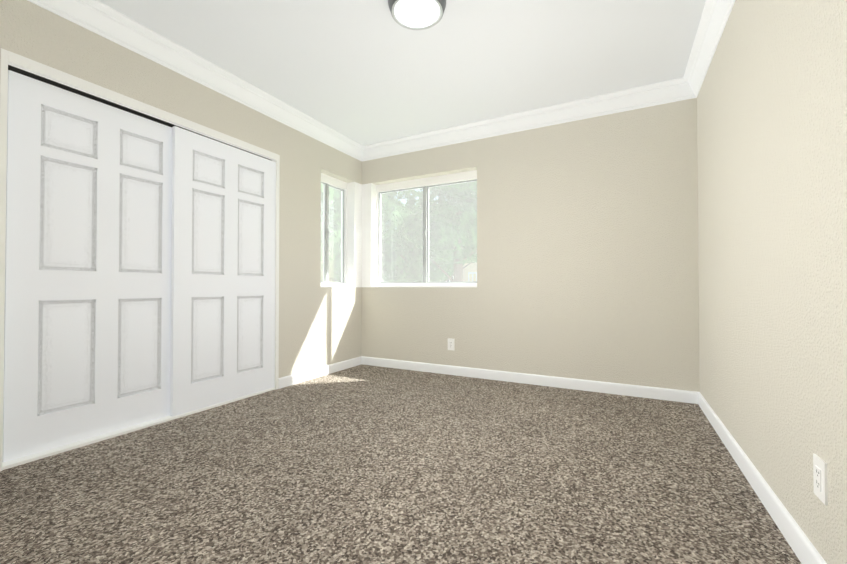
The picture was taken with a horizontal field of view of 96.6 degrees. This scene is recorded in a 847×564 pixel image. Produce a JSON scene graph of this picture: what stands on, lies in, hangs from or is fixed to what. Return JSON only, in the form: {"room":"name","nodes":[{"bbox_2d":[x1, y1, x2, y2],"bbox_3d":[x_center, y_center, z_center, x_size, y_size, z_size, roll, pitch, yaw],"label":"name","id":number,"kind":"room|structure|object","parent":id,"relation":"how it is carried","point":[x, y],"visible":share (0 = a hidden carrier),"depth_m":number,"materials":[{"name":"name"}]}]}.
{"room":"empty bedroom","nodes":[
{"label":"empty bedroom","id":0,"kind":"room"},
{"bbox_2d":[0,0,361,377],"bbox_3d":[-1.704,-0.327,2.930,0.200,2.580,3.745,0,-1,28],"label":"wall","id":1,"kind":"structure","parent":0,"point":[319,326],"depth_m":3.47,"materials":[{"name":"beige paint"}]},
{"bbox_2d":[2,70,171,461],"bbox_3d":[-1.979,-0.084,2.354,0.035,2.040,0.875,0,-1,28],"label":"closet door","id":2,"kind":"structure","parent":1,"relation":"in","point":[87,316],"depth_m":2.23,"materials":[{"name":"white wood"}]},
{"bbox_2d":[8,65,269,159],"bbox_3d":[-1.831,-1.147,2.731,0.170,0.045,1.697,0,-1,28],"label":"door track","id":3,"kind":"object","parent":1,"relation":"attached to","point":[48,81],"depth_m":2.31,"materials":[{"name":"grey metal"}]},
{"bbox_2d":[0,48,279,470],"bbox_3d":[-1.813,-0.104,2.711,0.208,2.130,1.750,0,-1,28],"label":"trim","id":4,"kind":"structure","parent":1,"relation":"attached to","point":[36,68],"depth_m":2.19,"materials":[{"name":"white wood"}]},
{"bbox_2d":[27,0,366,160],"bbox_3d":[-1.524,-1.545,2.964,0.100,0.142,3.545,0,-1,28],"label":"crown molding","id":5,"kind":"structure","parent":1,"relation":"attached to","point":[105,21],"depth_m":2.67,"materials":[{"name":"white wood"}]},
{"bbox_2d":[170,126,275,416],"bbox_3d":[-1.564,-0.075,3.042,0.035,2.040,0.875,0,-1,28],"label":"closet door","id":6,"kind":"structure","parent":1,"relation":"in","point":[222,320],"depth_m":2.95,"materials":[{"name":"white wood"}]},
{"bbox_2d":[279,356,362,388],"bbox_3d":[-1.033,0.929,3.959,0.014,0.095,1.210,0,-1,28],"label":"baseboard","id":7,"kind":"structure","parent":1,"relation":"attached to","point":[307,375],"depth_m":3.86,"materials":[{"name":"white wood"}]},
{"bbox_2d":[320,173,353,286],"bbox_3d":[-1.017,-0.560,4.212,0.175,1.240,0.559,0,-1,28],"label":"window","id":8,"kind":"structure","parent":1,"relation":"in","point":[327,181],"depth_m":4.27,"materials":[{"name":"white plastic"}]},
{"bbox_2d":[0,364,800,563],"bbox_3d":[-0.587,0.972,1.266,3.710,0.060,6.020,0,-1,28],"label":"floor","id":9,"kind":"structure","parent":0,"point":[364,464],"depth_m":1.76,"materials":[{"name":"carpet"}]},
{"bbox_2d":[98,0,705,145],"bbox_3d":[-0.587,-1.688,1.300,3.710,0.100,6.020,0,-1,28],"label":"ceiling","id":10,"kind":"structure","parent":0,"point":[364,72],"depth_m":2.65,"materials":[{"name":"white paint"}]},
{"bbox_2d":[388,0,445,29],"bbox_3d":[-0.037,-1.583,2.185,0.336,0.086,0.336,0,-1,28],"label":"ceiling light","id":11,"kind":"object","parent":10,"relation":"attached to","point":[417,14],"visible":1,"depth_m":2.17,"materials":[{"name":"white glass"}]},
{"bbox_2d":[361,98,699,391],"bbox_3d":[0.767,-0.315,3.859,3.710,2.580,0.200,0,-1,28],"label":"wall","id":12,"kind":"structure","parent":0,"point":[587,251],"depth_m":3.44,"materials":[{"name":"beige paint"}]},
{"bbox_2d":[341,182,376,286],"bbox_3d":[-0.757,-0.555,4.584,0.340,1.240,0.340,0,-1,28],"label":"post","id":13,"kind":"object","parent":12,"relation":"attached to","point":[361,235],"visible":0.75,"depth_m":4.49,"materials":[{"name":"white paint"}]},
{"bbox_2d":[371,170,476,286],"bbox_3d":[0.005,-0.560,4.249,1.319,1.240,0.175,0,-1,28],"label":"window","id":14,"kind":"structure","parent":12,"relation":"in","point":[426,184],"depth_m":4.28,"materials":[{"name":"white plastic"}]},
{"bbox_2d":[448,338,453,350],"bbox_3d":[0.289,0.659,3.980,0.076,0.124,0.009,0,-1,28],"label":"electrical outlet","id":15,"kind":"object","parent":12,"relation":"attached to","point":[450,344],"visible":1,"depth_m":3.98,"materials":[{"name":"white plastic"}]},
{"bbox_2d":[363,78,678,160],"bbox_3d":[0.693,-1.535,3.744,3.060,0.142,0.100,0,-1,28],"label":"crown molding","id":16,"kind":"structure","parent":12,"relation":"attached to","point":[664,92],"depth_m":3.55,"materials":[{"name":"white wood"}]},
{"bbox_2d":[363,356,694,403],"bbox_3d":[0.700,0.927,3.758,3.270,0.095,0.014,0,-1,28],"label":"baseboard","id":17,"kind":"structure","parent":12,"relation":"attached to","point":[685,396],"depth_m":3.52,"materials":[{"name":"white wood"}]},
{"bbox_2d":[697,0,846,563],"bbox_3d":[1.229,-0.352,0.967,0.200,2.580,4.490,0,-1,28],"label":"wall","id":18,"kind":"structure","parent":0,"point":[772,165],"depth_m":1.44,"materials":[{"name":"beige paint"}]},
{"bbox_2d":[679,0,735,100],"bbox_3d":[1.143,-1.569,1.140,0.100,0.142,4.290,0,-1,28],"label":"crown molding","id":19,"kind":"structure","parent":18,"relation":"attached to","point":[716,13],"depth_m":2.47,"materials":[{"name":"white wood"}]},
{"bbox_2d":[695,391,826,563],"bbox_3d":[1.181,0.893,1.089,0.014,0.095,4.290,0,-1,28],"label":"baseboard","id":20,"kind":"structure","parent":18,"relation":"attached to","point":[804,549],"depth_m":1.56,"materials":[{"name":"white wood"}]},
{"bbox_2d":[813,454,827,505],"bbox_3d":[1.221,0.606,1.162,0.009,0.124,0.076,0,-1,28],"label":"electrical outlet","id":21,"kind":"object","parent":18,"relation":"attached to","point":[820,484],"visible":0.98,"depth_m":1.15,"materials":[{"name":"white plastic"}]},
{"label":"outside","id":22,"kind":"structure","parent":0,"visible":0},
{"bbox_3d":[2.624,4.365,26.529,100.000,0.200,90.000,0,-1,28],"label":"ground","id":23,"kind":"structure","parent":22,"visible":0},
{"bbox_2d":[320,184,340,281],"bbox_3d":[-3.090,0.654,10.337,3.619,6.807,4.093,0,-1,28],"label":"tree","id":24,"kind":"object","parent":23,"relation":"on","point":[336,226],"depth_m":9.09,"materials":[{"name":"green plant"}]},
{"bbox_2d":[334,190,395,245],"bbox_3d":[-4.000,-0.685,11.599,6.208,9.517,5.191,0,-1,28],"label":"tree","id":25,"kind":"object","parent":23,"relation":"on","point":[385,210],"depth_m":10.90,"materials":[{"name":"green plant"}]},
{"bbox_2d":[381,194,453,277],"bbox_3d":[-0.914,-0.227,18.467,6.679,8.777,6.141,0,-1,28],"label":"tree","id":26,"kind":"object","parent":23,"relation":"on","point":[392,229],"depth_m":17.09,"materials":[{"name":"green plant"}]},
{"bbox_2d":[381,210,470,281],"bbox_3d":[0.082,0.572,15.236,3.953,7.097,3.604,0,-1,28],"label":"tree","id":27,"kind":"object","parent":23,"relation":"on","point":[401,269],"depth_m":14.23,"materials":[{"name":"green plant"}]},
{"bbox_2d":[381,230,476,281],"bbox_3d":[4.277,0.514,26.499,15.800,7.500,9.400,0,-1,28],"label":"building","id":28,"kind":"structure","parent":23,"relation":"on","point":[470,273],"depth_m":23.07,"materials":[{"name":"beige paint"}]},
{"bbox_2d":[392,181,476,281],"bbox_3d":[1.187,-0.392,12.271,5.500,8.949,4.582,0,-1,28],"label":"tree","id":29,"kind":"object","parent":23,"relation":"on","point":[459,191],"depth_m":11.29,"materials":[{"name":"green plant"}]}
]}

